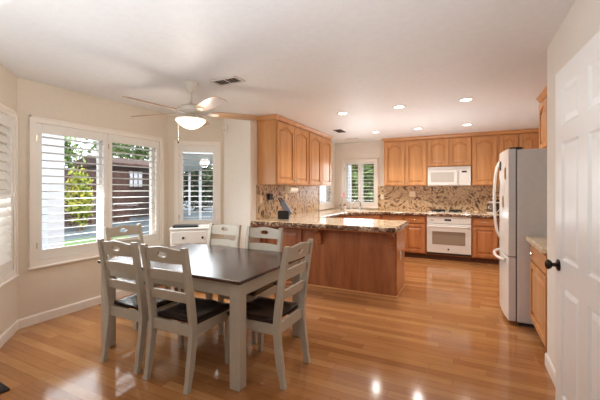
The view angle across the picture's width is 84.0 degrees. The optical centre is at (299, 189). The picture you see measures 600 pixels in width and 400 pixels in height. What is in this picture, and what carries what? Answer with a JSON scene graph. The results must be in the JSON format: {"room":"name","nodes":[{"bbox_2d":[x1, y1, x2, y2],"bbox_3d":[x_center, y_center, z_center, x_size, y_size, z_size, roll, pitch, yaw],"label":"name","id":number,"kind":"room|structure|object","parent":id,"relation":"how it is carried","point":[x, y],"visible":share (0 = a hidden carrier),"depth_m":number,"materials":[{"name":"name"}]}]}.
{"room":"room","nodes":[
{"label":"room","id":0,"kind":"room"},
{"bbox_2d":[0,63,16,335],"bbox_3d":[-2.711,0.135,2.914,0.150,2.490,0.869,0,0,-24],"label":"wall","id":1,"kind":"structure","parent":0,"point":[8,80],"depth_m":3.09,"materials":[{"name":"beige paint"}]},
{"bbox_2d":[0,103,18,287],"bbox_3d":[-2.668,0.050,2.876,0.176,1.584,0.713,0,0,-24],"label":"window","id":2,"kind":"structure","parent":1,"relation":"in","point":[9,276],"depth_m":3.17,"materials":[{"name":"white paint"}]},
{"bbox_2d":[0,112,12,275],"bbox_3d":[-2.624,0.040,2.896,0.043,1.437,0.562,0,0,-24],"label":"plantation shutter","id":3,"kind":"object","parent":2,"relation":"attached to","point":[6,223],"visible":1,"depth_m":3.05,"materials":[{"name":"white paint"}]},
{"bbox_2d":[0,320,18,347],"bbox_3d":[-2.624,1.333,2.920,0.013,0.095,0.809,0,0,-24],"label":"baseboard","id":4,"kind":"structure","parent":1,"relation":"attached to","point":[14,327],"depth_m":3.08,"materials":[{"name":"white paint"}]},
{"bbox_2d":[17,77,167,319],"bbox_3d":[-2.433,0.135,4.185,0.150,2.490,1.928,0,0,26],"label":"wall","id":5,"kind":"structure","parent":0,"point":[39,290],"depth_m":3.65,"materials":[{"name":"beige paint"}]},
{"bbox_2d":[18,290,132,328],"bbox_3d":[-2.373,1.333,4.122,0.013,0.095,1.868,0,0,26],"label":"baseboard","id":6,"kind":"structure","parent":5,"relation":"attached to","point":[47,315],"depth_m":3.65,"materials":[{"name":"white paint"}]},
{"bbox_2d":[27,115,164,269],"bbox_3d":[-2.428,0.030,4.142,0.176,1.564,1.693,0,0,26],"label":"window","id":7,"kind":"structure","parent":5,"relation":"in","point":[33,263],"depth_m":3.86,"materials":[{"name":"white paint"}]},
{"bbox_2d":[36,123,107,259],"bbox_3d":[-2.555,0.020,3.774,0.086,1.417,0.770,0,0,26],"label":"plantation shutter","id":8,"kind":"object","parent":7,"relation":"attached to","point":[41,128],"visible":0.93,"depth_m":3.69,"materials":[{"name":"white paint"}]},
{"bbox_2d":[108,134,158,241],"bbox_3d":[-2.213,0.020,4.467,0.086,1.417,0.770,0,0,26],"label":"plantation shutter","id":9,"kind":"object","parent":7,"relation":"attached to","point":[112,138],"visible":0.8,"depth_m":4.43,"materials":[{"name":"white paint"}]},
{"bbox_2d":[168,115,223,246],"bbox_3d":[-1.589,0.135,5.131,0.811,2.490,0.150,0,0,-14],"label":"wall","id":10,"kind":"structure","parent":0,"point":[213,132],"depth_m":5.03,"materials":[{"name":"beige paint"}]},
{"bbox_2d":[174,140,220,224],"bbox_3d":[-1.564,-0.045,5.114,0.698,1.374,0.176,0,0,-14],"label":"window","id":11,"kind":"structure","parent":10,"relation":"in","point":[201,143],"depth_m":5.04,"materials":[{"name":"white paint"}]},
{"bbox_2d":[179,145,215,224],"bbox_3d":[-1.553,-0.055,5.066,0.547,1.227,0.084,0,0,-14],"label":"plantation shutter","id":12,"kind":"object","parent":11,"relation":"attached to","point":[182,148],"visible":0.89,"depth_m":5.04,"materials":[{"name":"white paint"}]},
{"bbox_2d":[224,118,255,247],"bbox_3d":[-0.924,0.135,5.114,0.489,2.490,0.150,0,0,26],"label":"wall","id":13,"kind":"structure","parent":0,"point":[240,137],"depth_m":5.03,"materials":[{"name":"paint"}]},
{"bbox_2d":[0,256,554,399],"bbox_3d":[-0.496,1.440,2.381,6.200,0.120,11.830,0,0,26],"label":"floor","id":14,"kind":"structure","parent":0,"point":[447,334],"depth_m":2.82,"materials":[{"name":"brown wood"}]},
{"bbox_2d":[0,382,9,393],"bbox_3d":[-2.416,1.373,2.178,0.620,0.013,0.620,0,0,30],"label":"door mat","id":15,"kind":"object","parent":14,"relation":"on","point":[3,388],"visible":1,"depth_m":2.29,"materials":[{"name":"black fabric"}]},
{"bbox_2d":[103,223,170,329],"bbox_3d":[-1.732,0.887,3.566,0.529,0.986,0.430,0,0,26],"label":"dining chair","id":16,"kind":"object","parent":14,"relation":"on","point":[109,233],"visible":0.38,"depth_m":3.62,"materials":[{"name":"beige paint"}]},
{"bbox_2d":[97,239,184,373],"bbox_3d":[-1.309,0.887,2.791,0.430,0.986,0.529,0,0,26],"label":"dining chair","id":17,"kind":"object","parent":14,"relation":"on","point":[119,308],"visible":0.8,"depth_m":2.61,"materials":[{"name":"beige paint"}]},
{"bbox_2d":[140,244,229,394],"bbox_3d":[-0.847,0.887,2.541,0.430,0.986,0.529,0,0,26],"label":"dining chair","id":18,"kind":"object","parent":14,"relation":"on","point":[200,314],"visible":1,"depth_m":2.39,"materials":[{"name":"beige paint"}]},
{"bbox_2d":[169,225,208,290],"bbox_3d":[-1.518,0.953,4.691,0.569,0.855,0.415,0,0,-14],"label":"dresser","id":19,"kind":"object","parent":14,"relation":"on","point":[194,235],"visible":0.2,"depth_m":4.51,"materials":[{"name":"white paint"}]},
{"bbox_2d":[172,224,198,227],"bbox_3d":[-1.601,0.509,4.667,0.340,0.031,0.200,0,0,-16],"label":"case","id":20,"kind":"object","parent":19,"relation":"on","point":[175,225],"visible":1,"depth_m":4.59,"materials":[{"name":"plastic"}]},
{"bbox_2d":[98,243,304,391],"bbox_3d":[-0.854,1.000,3.049,1.528,0.760,1.060,0,0,26],"label":"dining table","id":21,"kind":"object","parent":14,"relation":"on","point":[235,273],"visible":0.6,"depth_m":2.58,"materials":[{"name":"beige paint"}]},
{"bbox_2d":[178,223,241,329],"bbox_3d":[-0.959,0.887,3.567,0.430,0.986,0.529,0,0,26],"label":"dining chair","id":22,"kind":"object","parent":14,"relation":"on","point":[213,229],"visible":0.3,"depth_m":3.75,"materials":[{"name":"beige paint"}]},
{"bbox_2d":[218,226,282,343],"bbox_3d":[-0.479,0.887,3.285,0.430,0.986,0.529,0,0,26],"label":"dining chair","id":23,"kind":"object","parent":14,"relation":"on","point":[269,289],"visible":0.44,"depth_m":3.39,"materials":[{"name":"beige paint"}]},
{"bbox_2d":[227,239,313,389],"bbox_3d":[-0.220,0.887,2.585,0.529,0.986,0.430,0,0,26],"label":"dining chair","id":24,"kind":"object","parent":14,"relation":"on","point":[265,315],"visible":0.9,"depth_m":2.46,"materials":[{"name":"beige paint"}]},
{"bbox_2d":[253,225,405,297],"bbox_3d":[0.407,0.947,4.896,2.083,0.867,0.830,0,0,26],"label":"base cabinet","id":25,"kind":"object","parent":14,"relation":"on","point":[366,262],"visible":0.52,"depth_m":4.51,"materials":[{"name":"brown wood"}]},
{"bbox_2d":[251,208,498,232],"bbox_3d":[1.880,0.489,5.645,4.065,0.070,3.566,0,0,26],"label":"countertop","id":26,"kind":"structure","parent":25,"relation":"on","point":[322,219],"depth_m":4.94,"materials":[{"name":"beige stone"}]},
{"bbox_2d":[278,198,292,218],"bbox_3d":[-0.231,0.293,5.204,0.226,0.332,0.140,0,0,6],"label":"knife block","id":27,"kind":"object","parent":26,"relation":"on","point":[285,213],"visible":1,"depth_m":5.14,"materials":[{"name":"black plastic"}]},
{"bbox_2d":[340,192,344,208],"bbox_3d":[1.005,0.259,7.790,0.167,0.400,0.174,0,0,1],"label":"potted orchid","id":28,"kind":"object","parent":26,"relation":"on","point":[343,193],"visible":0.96,"depth_m":7.74,"materials":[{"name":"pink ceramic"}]},
{"bbox_2d":[429,209,469,213],"bbox_3d":[3.010,0.435,6.722,0.760,0.048,0.480,0,0,26],"label":"cooktop","id":29,"kind":"object","parent":26,"relation":"in","point":[433,210],"visible":1,"depth_m":6.59,"materials":[{"name":"metal"}]},
{"bbox_2d":[496,199,498,212],"bbox_3d":[3.843,0.318,6.467,0.068,0.283,0.067,0,0,26],"label":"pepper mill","id":30,"kind":"object","parent":26,"relation":"on","point":[497,200],"visible":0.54,"depth_m":6.45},
{"bbox_2d":[343,214,381,219],"bbox_3d":[1.145,0.947,7.308,1.272,0.867,1.237,0,0,26],"label":"base cabinet","id":31,"kind":"object","parent":14,"relation":"on","point":[379,216],"visible":0.04,"depth_m":6.90,"materials":[{"name":"brown wood"}]},
{"bbox_2d":[382,214,403,219],"bbox_3d":[2.045,0.947,7.174,0.448,0.867,0.645,0,0,26],"label":"base cabinet","id":32,"kind":"object","parent":14,"relation":"on","point":[384,217],"visible":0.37,"depth_m":6.91,"materials":[{"name":"brown wood"}]},
{"bbox_2d":[404,215,425,257],"bbox_3d":[2.438,0.947,6.980,0.423,0.867,0.645,0,0,26],"label":"base cabinet","id":33,"kind":"object","parent":14,"relation":"on","point":[415,231],"visible":0.72,"depth_m":6.72,"materials":[{"name":"brown wood"}]},
{"bbox_2d":[426,216,471,261],"bbox_3d":[3.007,0.947,6.729,0.815,0.867,0.590,0,0,26],"label":"housing","id":34,"kind":"object","parent":14,"relation":"on","point":[433,256],"visible":0.52,"depth_m":6.51,"materials":[{"name":"brown wood"}]},
{"bbox_2d":[427,216,470,256],"bbox_3d":[2.971,0.894,6.644,0.784,0.757,0.595,0,0,26],"label":"wall oven","id":35,"kind":"object","parent":34,"relation":"in","point":[445,235],"visible":1,"depth_m":6.42,"materials":[{"name":"white metal"}]},
{"bbox_2d":[472,217,497,263],"bbox_3d":[3.556,0.947,6.427,0.428,0.867,0.645,0,0,26],"label":"base cabinet","id":36,"kind":"object","parent":14,"relation":"on","point":[484,235],"visible":0.85,"depth_m":6.18,"materials":[{"name":"brown wood"}]},
{"bbox_2d":[498,218,498,263],"bbox_3d":[4.048,0.947,6.184,0.655,0.867,0.645,0,0,26],"label":"base cabinet","id":37,"kind":"object","parent":14,"relation":"on","point":[498,218],"visible":0.02,"depth_m":6.14,"materials":[{"name":"brown wood"}]},
{"bbox_2d":[493,147,546,327],"bbox_3d":[2.636,0.474,3.640,0.916,1.811,0.888,0,0,26],"label":"refrigerator","id":38,"kind":"object","parent":14,"relation":"on","point":[523,213],"visible":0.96,"depth_m":3.37,"materials":[{"name":"white metal"}]},
{"bbox_2d":[530,244,546,347],"bbox_3d":[2.382,0.947,2.827,0.668,0.867,0.768,0,0,26],"label":"base cabinet","id":39,"kind":"object","parent":14,"relation":"on","point":[538,271],"visible":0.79,"depth_m":2.91,"materials":[{"name":"brown wood"}]},
{"bbox_2d":[526,236,546,253],"bbox_3d":[2.380,0.486,2.827,0.672,0.052,0.767,0,0,26],"label":"countertop","id":40,"kind":"structure","parent":39,"relation":"on","point":[540,243],"depth_m":2.95,"materials":[{"name":"beige stone"}]},
{"bbox_2d":[0,0,574,143],"bbox_3d":[-0.496,-1.185,2.381,6.200,0.150,11.830,0,0,26],"label":"ceiling","id":41,"kind":"structure","parent":0,"point":[305,62],"depth_m":2.78,"materials":[{"name":"paint"}]},
{"bbox_2d":[122,80,257,142],"bbox_3d":[-1.166,-0.794,3.436,1.352,0.632,1.329,0,0,26],"label":"ceiling fan","id":42,"kind":"object","parent":41,"relation":"hanging from","point":[191,121],"visible":1,"depth_m":3.39,"materials":[{"name":"white metal"}]},
{"bbox_2d":[210,76,244,85],"bbox_3d":[-0.740,-1.105,3.400,0.320,0.009,0.170,0,0,26],"label":"ceiling vent","id":43,"kind":"object","parent":41,"relation":"in","point":[229,80],"visible":1,"depth_m":3.39,"materials":[{"name":"white metal"}]},
{"bbox_2d":[337,112,348,114],"bbox_3d":[0.620,-1.105,4.847,0.176,0.010,0.176,0,0,26],"label":"recessed light","id":44,"kind":"object","parent":41,"relation":"in","point":[338,113],"visible":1,"depth_m":4.83,"materials":[{"name":"white metal"}]},
{"bbox_2d":[392,105,405,108],"bbox_3d":[1.327,-1.105,4.459,0.176,0.010,0.176,0,0,26],"label":"recessed light","id":45,"kind":"object","parent":41,"relation":"in","point":[396,106],"visible":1,"depth_m":4.43,"materials":[{"name":"white metal"}]},
{"bbox_2d":[458,98,473,101],"bbox_3d":[2.048,-1.105,4.108,0.176,0.010,0.176,0,0,26],"label":"recessed light","id":46,"kind":"object","parent":41,"relation":"in","point":[462,99],"visible":1,"depth_m":4.09,"materials":[{"name":"white metal"}]},
{"bbox_2d":[256,120,334,242],"bbox_3d":[0.021,0.135,6.644,0.150,2.490,3.430,0,0,26],"label":"wall","id":47,"kind":"structure","parent":0,"point":[332,144],"depth_m":8.00,"materials":[{"name":"paint"}]},
{"bbox_2d":[257,119,308,184],"bbox_3d":[-0.233,-0.562,5.525,0.376,0.975,1.138,0,0,26],"label":"upper cabinet","id":48,"kind":"object","parent":47,"relation":"attached to","point":[282,147],"visible":1,"depth_m":5.10,"materials":[{"name":"brown wood"}]},
{"bbox_2d":[285,185,297,192],"bbox_3d":[-0.142,-0.005,5.625,0.116,0.132,0.310,0,0,26],"label":"paper towel roll","id":49,"kind":"object","parent":48,"relation":"attached to","point":[288,189],"visible":1,"depth_m":5.53,"materials":[{"name":"white paper"}]},
{"bbox_2d":[256,114,332,139],"bbox_3d":[0.013,-1.079,6.034,0.376,0.058,2.361,0,0,26],"label":"crown molding","id":50,"kind":"structure","parent":48,"relation":"attached to","point":[274,116],"depth_m":5.37,"materials":[{"name":"brown wood"}]},
{"bbox_2d":[256,185,317,219],"bbox_3d":[-0.135,0.193,6.135,0.018,0.532,2.360,0,0,26],"label":"backsplash","id":51,"kind":"structure","parent":47,"relation":"attached to","point":[307,201],"depth_m":5.77,"materials":[{"name":"stone"}]},
{"bbox_2d":[268,194,272,204],"bbox_3d":[-0.478,0.158,5.367,0.044,0.185,0.110,0,0,26],"label":"charger","id":52,"kind":"object","parent":51,"relation":"attached to","point":[270,196],"visible":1,"depth_m":5.34,"materials":[{"name":"black plastic"}]},
{"bbox_2d":[297,131,330,185],"bbox_3d":[0.270,-0.562,6.543,0.376,0.975,1.128,0,0,26],"label":"upper cabinet","id":53,"kind":"object","parent":47,"relation":"attached to","point":[319,146],"visible":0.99,"depth_m":6.43,"materials":[{"name":"brown wood"}]},
{"bbox_2d":[318,158,333,209],"bbox_3d":[0.549,-0.150,7.660,0.176,1.184,0.928,0,0,26],"label":"window","id":54,"kind":"structure","parent":47,"relation":"in","point":[332,159],"depth_m":7.98,"materials":[{"name":"white paint"}]},
{"bbox_2d":[320,161,332,205],"bbox_3d":[0.593,-0.160,7.638,0.077,1.037,0.777,0,0,26],"label":"plantation shutter","id":55,"kind":"object","parent":54,"relation":"attached to","point":[321,203],"visible":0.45,"depth_m":7.70,"materials":[{"name":"white paint"}]},
{"bbox_2d":[335,133,512,210],"bbox_3d":[2.705,0.135,7.313,4.370,2.490,0.150,0,0,26],"label":"wall","id":56,"kind":"structure","parent":0,"point":[362,150],"depth_m":7.92,"materials":[{"name":"paint"}]},
{"bbox_2d":[342,159,377,207],"bbox_3d":[1.433,-0.140,7.916,0.893,1.144,0.176,0,0,26],"label":"window","id":57,"kind":"structure","parent":56,"relation":"in","point":[354,160],"depth_m":7.91,"materials":[{"name":"white paint"}]},
{"bbox_2d":[344,162,359,203],"bbox_3d":[1.242,-0.150,7.949,0.370,0.997,0.098,0,0,26],"label":"plantation shutter","id":58,"kind":"object","parent":57,"relation":"attached to","point":[347,163],"visible":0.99,"depth_m":7.90,"materials":[{"name":"white paint"}]},
{"bbox_2d":[360,161,374,204],"bbox_3d":[1.579,-0.150,7.790,0.370,0.997,0.085,0,0,26],"label":"plantation shutter","id":59,"kind":"object","parent":57,"relation":"attached to","point":[371,203],"visible":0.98,"depth_m":7.76,"materials":[{"name":"white paint"}]},
{"bbox_2d":[384,139,427,185],"bbox_3d":[2.298,-0.562,7.222,0.888,0.975,0.368,0,0,26],"label":"upper cabinet","id":60,"kind":"object","parent":56,"relation":"attached to","point":[405,161],"visible":0.98,"depth_m":7.08,"materials":[{"name":"brown wood"}]},
{"bbox_2d":[381,128,538,141],"bbox_3d":[3.135,-1.079,6.811,2.845,0.058,0.361,0,0,26],"label":"crown molding","id":61,"kind":"structure","parent":60,"relation":"attached to","point":[535,129],"depth_m":6.57,"materials":[{"name":"brown wood"}]},
{"bbox_2d":[378,186,498,211],"bbox_3d":[3.141,0.193,7.002,3.007,0.532,0.018,0,0,26],"label":"backsplash","id":62,"kind":"structure","parent":56,"relation":"attached to","point":[427,198],"depth_m":7.09,"materials":[{"name":"stone"}]},
{"bbox_2d":[409,191,414,196],"bbox_3d":[2.468,0.100,7.319,0.120,0.118,0.008,0,0,26],"label":"outlet plate","id":63,"kind":"object","parent":62,"relation":"attached to","point":[411,193],"visible":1,"depth_m":7.32,"materials":[{"name":"beige plastic"}]},
{"bbox_2d":[427,136,471,166],"bbox_3d":[3.070,-0.757,6.856,0.818,0.585,0.342,0,0,26],"label":"upper cabinet","id":64,"kind":"object","parent":56,"relation":"attached to","point":[451,151],"visible":1,"depth_m":6.70,"materials":[{"name":"brown wood"}]},
{"bbox_2d":[428,166,470,185],"bbox_3d":[3.043,-0.267,6.801,0.790,0.383,0.426,0,0,26],"label":"microwave","id":65,"kind":"object","parent":64,"relation":"attached to","point":[456,175],"visible":1,"depth_m":6.64,"materials":[{"name":"white plastic"}]},
{"bbox_2d":[471,134,497,185],"bbox_3d":[3.634,-0.562,6.562,0.448,0.975,0.368,0,0,26],"label":"upper cabinet","id":66,"kind":"object","parent":56,"relation":"attached to","point":[484,147],"visible":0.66,"depth_m":6.43,"materials":[{"name":"brown wood"}]},
{"bbox_2d":[498,132,538,185],"bbox_3d":[4.122,-0.562,6.321,0.638,0.975,0.368,0,0,26],"label":"upper cabinet","id":67,"kind":"object","parent":56,"relation":"attached to","point":[530,140],"visible":0.44,"depth_m":6.19,"materials":[{"name":"brown wood"}]},
{"bbox_2d":[547,0,599,367],"bbox_3d":[0.751,0.135,0.075,0.120,2.490,5.600,0,0,26],"label":"wall","id":68,"kind":"structure","parent":0,"point":[581,23],"depth_m":2.42,"materials":[{"name":"white paint"}]},
{"bbox_2d":[545,353,554,385],"bbox_3d":[0.919,1.333,0.564,0.013,0.095,4.600,0,0,26],"label":"baseboard","id":69,"kind":"structure","parent":68,"relation":"attached to","point":[551,370],"depth_m":2.47,"materials":[{"name":"white paint"}]},
{"bbox_2d":[544,30,599,399],"bbox_3d":[1.331,0.353,1.542,0.165,2.030,0.813,0,0,23],"label":"interior door","id":70,"kind":"structure","parent":68,"relation":"in","point":[577,84],"depth_m":1.60,"materials":[{"name":"white paint"}]},
{"bbox_3d":[3.571,0.135,4.303,0.150,2.490,4.480,0,0,26],"label":"wall","id":71,"kind":"structure","parent":0,"visible":0},
{"bbox_2d":[539,97,546,148],"bbox_3d":[2.881,-0.755,3.546,0.412,0.590,0.928,0,0,26],"label":"upper cabinet","id":72,"kind":"object","parent":71,"relation":"attached to","point":[543,105],"visible":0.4,"depth_m":3.83,"materials":[{"name":"brown wood"}]},
{"bbox_2d":[536,86,546,102],"bbox_3d":[2.861,-1.079,3.530,0.431,0.058,0.975,0,0,26],"label":"crown molding","id":73,"kind":"structure","parent":72,"relation":"attached to","point":[543,94],"depth_m":3.82,"materials":[{"name":"brown wood"}]},
{"label":"outside","id":74,"kind":"structure","parent":0,"visible":0},
{"bbox_2d":[64,201,325,240],"bbox_3d":[-6.348,1.550,18.754,52.000,0.100,52.000,0,0,26],"label":"ground","id":75,"kind":"structure","parent":74,"point":[194,214],"depth_m":14.27,"materials":[{"name":"grey concrete"}]},
{"bbox_2d":[42,133,63,248],"bbox_3d":[-5.099,-0.050,6.837,0.380,3.100,0.380,0,0,26],"label":"patio column","id":76,"kind":"structure","parent":75,"relation":"on","point":[46,164],"depth_m":6.71,"materials":[{"name":"white paint"}]},
{"bbox_2d":[64,136,85,168],"bbox_3d":[-11.309,-0.626,14.087,3.020,4.256,4.294,0,0,26],"label":"tree","id":77,"kind":"object","parent":75,"relation":"on","point":[66,150],"visible":0.06,"depth_m":14.82,"materials":[{"name":"green plant"}]},
{"bbox_2d":[64,165,94,230],"bbox_3d":[-8.048,0.334,12.155,1.107,2.494,1.033,0,0,26],"label":"shrub","id":78,"kind":"object","parent":75,"relation":"on","point":[74,180],"visible":0.88,"depth_m":12.05,"materials":[{"name":"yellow plant"}]},
{"bbox_2d":[64,168,129,226],"bbox_3d":[-9.787,0.310,11.753,0.062,2.320,8.400,0,0,26],"label":"fence","id":79,"kind":"object","parent":75,"relation":"on","point":[125,189],"visible":0.31,"depth_m":14.84,"materials":[{"name":"brown wood"}]},
{"bbox_2d":[64,236,130,245],"bbox_3d":[-7.499,1.484,6.495,1.400,0.029,9.000,0,0,26],"label":"lawn","id":80,"kind":"structure","parent":75,"relation":"on","point":[119,237],"depth_m":9.60,"materials":[{"name":"green plant"}]},
{"bbox_2d":[67,155,148,217],"bbox_3d":[-9.873,-0.150,19.464,3.650,3.300,4.950,0,0,26],"label":"garden shed","id":81,"kind":"object","parent":75,"relation":"on","point":[137,191],"visible":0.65,"depth_m":18.06,"materials":[{"name":"brown wood"}]},
{"bbox_2d":[83,139,148,159],"bbox_3d":[-12.245,-1.596,24.354,4.035,6.195,6.929,0,0,26],"label":"tree","id":82,"kind":"object","parent":75,"relation":"on","point":[114,149],"visible":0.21,"depth_m":23.50,"materials":[{"name":"green plant"}]},
{"bbox_2d":[183,166,212,210],"bbox_3d":[-6.994,-0.351,23.741,4.528,4.086,4.875,0,0,26],"label":"tree","id":83,"kind":"object","parent":75,"relation":"on","point":[207,186],"visible":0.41,"depth_m":22.64,"materials":[{"name":"green plant"}]},
{"bbox_2d":[183,152,212,219],"bbox_3d":[-5.069,0.160,14.369,1.900,2.680,10.800,0,0,-25],"label":"patio cover","id":84,"kind":"object","parent":75,"relation":"on","point":[195,163],"visible":0.4,"depth_m":14.52,"materials":[{"name":"white paint"}]},
{"bbox_2d":[348,165,350,201],"bbox_3d":[1.457,-0.060,9.944,0.120,3.120,0.120,0,0,26],"label":"post","id":85,"kind":"object","parent":75,"relation":"on","point":[349,166],"visible":0.21,"depth_m":9.88,"materials":[{"name":"white paint"}]},
{"bbox_2d":[351,164,373,201],"bbox_3d":[1.819,-0.103,10.907,1.549,3.456,1.430,0,0,26],"label":"shrub","id":86,"kind":"object","parent":75,"relation":"on","point":[365,168],"visible":0.17,"depth_m":10.59,"materials":[{"name":"green plant"}]},
{"bbox_2d":[363,164,373,189],"bbox_3d":[2.840,-0.817,13.762,2.596,5.182,2.591,0,0,26],"label":"tree","id":87,"kind":"object","parent":75,"relation":"on","point":[368,164],"visible":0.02,"depth_m":13.04,"materials":[{"name":"green plant"}]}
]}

